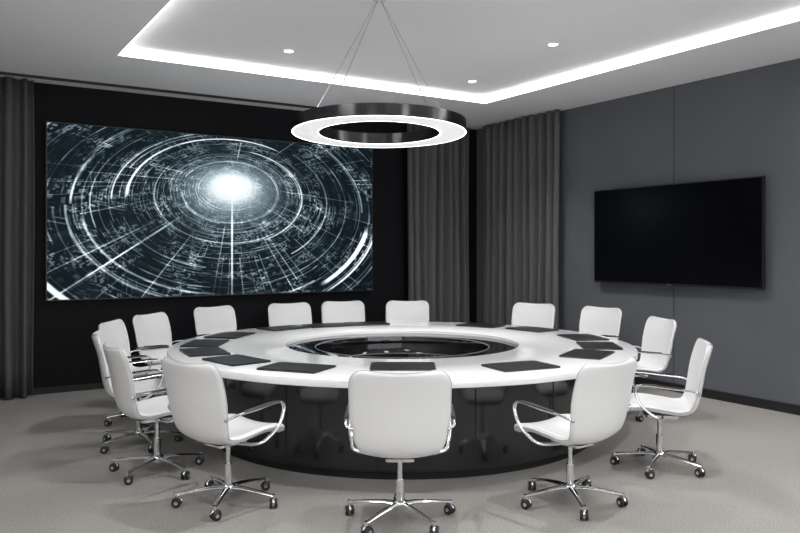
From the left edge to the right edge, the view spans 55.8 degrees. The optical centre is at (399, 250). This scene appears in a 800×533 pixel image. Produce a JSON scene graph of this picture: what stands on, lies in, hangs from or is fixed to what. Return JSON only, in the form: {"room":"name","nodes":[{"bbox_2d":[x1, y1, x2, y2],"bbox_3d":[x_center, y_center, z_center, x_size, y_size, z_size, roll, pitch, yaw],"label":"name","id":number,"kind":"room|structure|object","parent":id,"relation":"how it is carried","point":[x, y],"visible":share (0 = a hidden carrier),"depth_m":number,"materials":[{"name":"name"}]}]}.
{"room":"conference room","nodes":[
{"label":"conference room","id":0,"kind":"room"},
{"bbox_2d":[33,82,476,387],"bbox_3d":[-2.603,-0.140,9.458,8.810,3.480,0.200,0,0,-32],"label":"wall","id":1,"kind":"structure","parent":0,"point":[64,351],"depth_m":9.28,"materials":[{"name":"black paint"}]},
{"bbox_2d":[16,382,104,396],"bbox_3d":[-2.552,1.565,9.361,8.792,0.070,0.018,0,0,-32],"label":"baseboard","id":2,"kind":"structure","parent":1,"relation":"attached to","point":[69,388],"depth_m":8.59,"materials":[{"name":"black"}]},
{"bbox_2d":[45,121,372,300],"bbox_3d":[-2.182,-0.443,9.542,4.186,1.999,0.103,0,0,-32],"label":"wall display","id":3,"kind":"object","parent":1,"relation":"attached to","point":[130,212],"visible":1,"depth_m":9.29,"materials":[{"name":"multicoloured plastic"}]},
{"bbox_2d":[0,0,799,129],"bbox_3d":[0.339,-2.065,4.751,9.210,0.370,11.300,0,0,-32],"label":"ceiling","id":4,"kind":"structure","parent":0,"point":[501,45],"depth_m":7.14,"materials":[{"name":"white paint"}]},
{"bbox_2d":[0,77,34,398],"bbox_3d":[-4.678,-0.142,7.861,1.595,3.455,0.170,0,0,-32],"label":"curtain","id":5,"kind":"object","parent":4,"relation":"hanging from","point":[17,159],"visible":1,"depth_m":8.19,"materials":[{"name":"fabric"}]},
{"bbox_2d":[0,71,316,108],"bbox_3d":[-2.322,-1.867,9.103,7.710,0.025,0.040,0,0,-32],"label":"track","id":6,"kind":"object","parent":4,"relation":"attached to","point":[1,73],"visible":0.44,"depth_m":8.73,"materials":[{"name":"black metal"}]},
{"bbox_2d":[283,49,294,52],"bbox_3d":[-1.091,-1.956,7.407,0.116,0.006,0.116,0,0,-32],"label":"recessed light","id":7,"kind":"object","parent":4,"relation":"in","point":[287,50],"visible":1,"depth_m":7.42,"materials":[{"name":"white plastic"}]},
{"bbox_2d":[292,0,465,147],"bbox_3d":[-0.160,-1.424,5.841,1.341,1.072,1.342,0,0,-32],"label":"pendant lamp","id":8,"kind":"object","parent":4,"relation":"hanging from","point":[311,125],"visible":1,"depth_m":5.56,"materials":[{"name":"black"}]},
{"bbox_2d":[407,123,469,322],"bbox_3d":[0.578,-0.142,11.146,1.131,3.455,0.171,0,0,-32],"label":"curtain","id":9,"kind":"object","parent":4,"relation":"hanging from","point":[437,174],"visible":0.64,"depth_m":11.11,"materials":[{"name":"fabric"}]},
{"bbox_2d":[119,0,799,102],"bbox_3d":[0.830,-1.893,5.825,4.480,0.022,6.200,0,0,-32],"label":"light strip","id":10,"kind":"object","parent":4,"relation":"attached to","point":[798,18],"visible":0.88,"depth_m":7.80,"materials":[{"name":"white plastic"}]},
{"bbox_2d":[483,109,559,328],"bbox_3d":[1.679,-0.142,10.686,0.156,3.455,1.643,0,0,-32],"label":"curtain","id":11,"kind":"object","parent":4,"relation":"hanging from","point":[521,157],"visible":0.79,"depth_m":10.68,"materials":[{"name":"fabric"}]},
{"bbox_2d":[547,43,558,46],"bbox_3d":[1.452,-1.956,7.169,0.116,0.006,0.116,0,0,-32],"label":"recessed light","id":12,"kind":"object","parent":4,"relation":"in","point":[549,44],"visible":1,"depth_m":7.17,"materials":[{"name":"white plastic"}]},
{"bbox_2d":[0,385,799,532],"bbox_3d":[0.339,1.650,4.751,9.210,0.100,11.300,0,0,-32],"label":"floor","id":13,"kind":"structure","parent":0,"point":[55,477],"depth_m":5.16,"materials":[{"name":"carpet"}]},
{"bbox_2d":[98,319,168,427],"bbox_3d":[-2.414,1.127,7.100,0.714,0.944,0.674,0,0,5],"label":"office chair","id":14,"kind":"object","parent":13,"relation":"on","point":[115,332],"visible":0.32,"depth_m":7.18,"materials":[{"name":"white leather"}]},
{"bbox_2d":[92,329,182,453],"bbox_3d":[-2.161,1.127,6.245,0.714,0.944,0.674,0,0,-14],"label":"office chair","id":15,"kind":"object","parent":13,"relation":"on","point":[98,337],"visible":0.75,"depth_m":6.15,"materials":[{"name":"white leather"}]},
{"bbox_2d":[103,342,204,484],"bbox_3d":[-1.767,1.127,5.485,0.714,0.944,0.674,0,0,-30],"label":"office chair","id":16,"kind":"object","parent":13,"relation":"on","point":[155,409],"visible":0.8,"depth_m":5.29,"materials":[{"name":"white leather"}]},
{"bbox_2d":[133,312,186,397],"bbox_3d":[-2.348,1.127,7.863,0.714,0.944,0.674,0,0,23],"label":"office chair","id":17,"kind":"object","parent":13,"relation":"on","point":[152,330],"visible":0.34,"depth_m":7.95,"materials":[{"name":"white leather"}]},
{"bbox_2d":[194,305,236,336],"bbox_3d":[-1.992,1.127,8.816,0.674,0.944,0.714,0,0,-45],"label":"office chair","id":18,"kind":"object","parent":13,"relation":"on","point":[208,320],"visible":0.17,"depth_m":9.01,"materials":[{"name":"white leather"}]},
{"bbox_2d":[161,357,284,520],"bbox_3d":[-1.100,1.127,4.809,0.674,0.944,0.714,0,0,42],"label":"office chair","id":19,"kind":"object","parent":13,"relation":"on","point":[196,393],"visible":1,"depth_m":4.59,"materials":[{"name":"white leather"}]},
{"bbox_2d":[268,302,311,326],"bbox_3d":[-1.255,1.127,9.334,0.674,0.944,0.714,0,0,-25],"label":"office chair","id":20,"kind":"object","parent":13,"relation":"on","point":[289,313],"visible":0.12,"depth_m":9.59,"materials":[{"name":"white leather"}]},
{"bbox_2d":[321,300,364,322],"bbox_3d":[-0.670,1.127,9.676,0.674,0.944,0.714,0,0,-11],"label":"office chair","id":21,"kind":"object","parent":13,"relation":"on","point":[332,311],"visible":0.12,"depth_m":9.96,"materials":[{"name":"white leather"}]},
{"bbox_2d":[344,370,455,532],"bbox_3d":[-0.007,1.127,4.485,0.674,0.944,0.714,0,0,4],"label":"office chair","id":22,"kind":"object","parent":13,"relation":"on","point":[399,418],"visible":1,"depth_m":4.21,"materials":[{"name":"white leather"}]},
{"bbox_2d":[167,322,637,479],"bbox_3d":[0.020,1.225,7.030,4.180,0.750,4.180,0,0,-32],"label":"conference table","id":23,"kind":"object","parent":13,"relation":"on","point":[314,439],"visible":0.77,"depth_m":5.52,"materials":[{"name":"white paint"}]},
{"bbox_2d":[180,339,228,346],"bbox_3d":[-1.776,0.843,6.912,0.330,0.014,0.473,0,0,0],"label":"document folder","id":24,"kind":"object","parent":23,"relation":"on","point":[196,342],"visible":0.96,"depth_m":6.83,"materials":[{"name":"black leather"}]},
{"bbox_2d":[180,347,230,356],"bbox_3d":[-1.639,0.843,6.333,0.330,0.014,0.473,0,0,-26],"label":"document folder","id":25,"kind":"object","parent":23,"relation":"on","point":[201,351],"visible":1,"depth_m":6.29,"materials":[{"name":"black leather"}]},
{"bbox_2d":[204,332,254,338],"bbox_3d":[-1.698,0.843,7.568,0.330,0.014,0.473,0,0,13],"label":"document folder","id":26,"kind":"object","parent":23,"relation":"on","point":[224,335],"visible":1,"depth_m":7.48,"materials":[{"name":"black leather"}]},
{"bbox_2d":[202,354,270,366],"bbox_3d":[-1.269,0.843,5.839,0.330,0.014,0.473,0,0,-43],"label":"document folder","id":27,"kind":"object","parent":23,"relation":"on","point":[237,359],"visible":1,"depth_m":5.77,"materials":[{"name":"black leather"}]},
{"bbox_2d":[256,325,308,330],"bbox_3d":[-1.278,0.843,8.277,0.330,0.014,0.473,0,0,44],"label":"document folder","id":28,"kind":"object","parent":23,"relation":"on","point":[284,327],"visible":1,"depth_m":8.26,"materials":[{"name":"black leather"}]},
{"bbox_2d":[257,362,335,373],"bbox_3d":[-0.749,0.843,5.469,0.473,0.014,0.330,0,0,22],"label":"document folder","id":29,"kind":"object","parent":23,"relation":"on","point":[309,368],"visible":1,"depth_m":5.42,"materials":[{"name":"black leather"}]},
{"bbox_2d":[302,323,350,327],"bbox_3d":[-0.831,0.843,8.579,0.473,0.014,0.330,0,0,-29],"label":"document folder","id":30,"kind":"object","parent":23,"relation":"on","point":[320,325],"visible":1,"depth_m":8.49,"materials":[{"name":"black leather"}]},
{"bbox_2d":[344,321,389,325],"bbox_3d":[-0.381,0.843,8.780,0.473,0.014,0.330,0,0,-15],"label":"document folder","id":31,"kind":"object","parent":23,"relation":"on","point":[371,322],"visible":0.94,"depth_m":8.71,"materials":[{"name":"black leather"}]},
{"bbox_2d":[370,362,435,370],"bbox_3d":[0.021,0.843,5.530,0.473,0.014,0.330,0,0,0],"label":"document folder","id":32,"kind":"object","parent":23,"relation":"on","point":[375,366],"visible":0.93,"depth_m":5.47,"materials":[{"name":"black leather"}]},
{"bbox_2d":[456,322,505,327],"bbox_3d":[0.919,0.843,8.581,0.473,0.014,0.330,0,0,33],"label":"document folder","id":33,"kind":"object","parent":23,"relation":"on","point":[482,325],"visible":1,"depth_m":8.50,"materials":[{"name":"black leather"}]},
{"bbox_2d":[481,360,559,371],"bbox_3d":[0.881,0.843,5.541,0.473,0.014,0.330,0,0,-25],"label":"document folder","id":34,"kind":"object","parent":23,"relation":"on","point":[528,365],"visible":1,"depth_m":5.49,"materials":[{"name":"black leather"}]},
{"bbox_2d":[505,326,558,332],"bbox_3d":[1.425,0.843,8.156,0.330,0.014,0.473,0,0,-39],"label":"document folder","id":35,"kind":"object","parent":23,"relation":"on","point":[520,328],"visible":1,"depth_m":8.08,"materials":[{"name":"black leather"}]},
{"bbox_2d":[557,334,608,340],"bbox_3d":[1.785,0.843,7.385,0.330,0.014,0.473,0,0,-11],"label":"document folder","id":36,"kind":"object","parent":23,"relation":"on","point":[577,337],"visible":1,"depth_m":7.30,"materials":[{"name":"black leather"}]},
{"bbox_2d":[559,349,614,359],"bbox_3d":[1.531,0.843,6.181,0.330,0.014,0.473,0,0,29],"label":"document folder","id":37,"kind":"object","parent":23,"relation":"on","point":[575,353],"visible":1,"depth_m":6.10,"materials":[{"name":"black leather"}]},
{"bbox_2d":[576,342,622,349],"bbox_3d":[1.770,0.843,6.731,0.330,0.014,0.473,0,0,5],"label":"document folder","id":38,"kind":"object","parent":23,"relation":"on","point":[585,345],"visible":0.91,"depth_m":6.68,"materials":[{"name":"black leather"}]},
{"bbox_2d":[386,300,428,321],"bbox_3d":[0.100,1.127,9.745,0.674,0.944,0.714,0,0,5],"label":"office chair","id":39,"kind":"object","parent":13,"relation":"on","point":[396,311],"visible":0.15,"depth_m":10.02,"materials":[{"name":"white leather"}]},
{"bbox_2d":[511,302,554,327],"bbox_3d":[1.538,1.127,9.308,0.674,0.944,0.714,0,0,37],"label":"office chair","id":40,"kind":"object","parent":13,"relation":"on","point":[523,314],"visible":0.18,"depth_m":9.56,"materials":[{"name":"white leather"}]},
{"bbox_2d":[513,357,636,520],"bbox_3d":[1.079,1.127,4.801,0.674,0.944,0.714,0,0,-34],"label":"office chair","id":41,"kind":"object","parent":13,"relation":"on","point":[601,395],"visible":1,"depth_m":4.60,"materials":[{"name":"white leather"}]},
{"bbox_2d":[579,306,621,339],"bbox_3d":[2.151,1.127,8.717,0.714,0.944,0.674,0,0,-35],"label":"office chair","id":42,"kind":"object","parent":13,"relation":"on","point":[602,321],"visible":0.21,"depth_m":8.91,"materials":[{"name":"white leather"}]},
{"bbox_2d":[631,316,676,421],"bbox_3d":[2.290,1.127,7.397,0.714,0.944,0.674,0,0,-5],"label":"office chair","id":43,"kind":"object","parent":13,"relation":"on","point":[659,333],"visible":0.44,"depth_m":7.43,"materials":[{"name":"white leather"}]},
{"bbox_2d":[610,338,712,478],"bbox_3d":[1.921,1.127,5.582,0.714,0.944,0.674,0,0,18],"label":"office chair","id":44,"kind":"object","parent":13,"relation":"on","point":[661,408],"visible":0.92,"depth_m":5.57,"materials":[{"name":"white leather"}]},
{"bbox_2d":[477,58,799,404],"bbox_3d":[4.106,-0.140,7.223,0.200,3.480,11.100,0,0,-32],"label":"wall","id":45,"kind":"structure","parent":0,"point":[746,123],"depth_m":8.30,"materials":[{"name":"grey paint"}]},
{"bbox_2d":[594,176,764,289],"bbox_3d":[3.084,-0.182,8.563,0.114,1.146,2.264,0,0,-32],"label":"wall-mounted television","id":46,"kind":"object","parent":45,"relation":"attached to","point":[711,233],"visible":1,"depth_m":8.36,"materials":[{"name":"black"}]},
{"bbox_2d":[635,377,799,414],"bbox_3d":[4.067,1.552,7.081,0.018,0.095,10.900,0,0,-32],"label":"baseboard","id":47,"kind":"structure","parent":45,"relation":"attached to","point":[794,409],"depth_m":7.92,"materials":[{"name":"black"}]}
]}

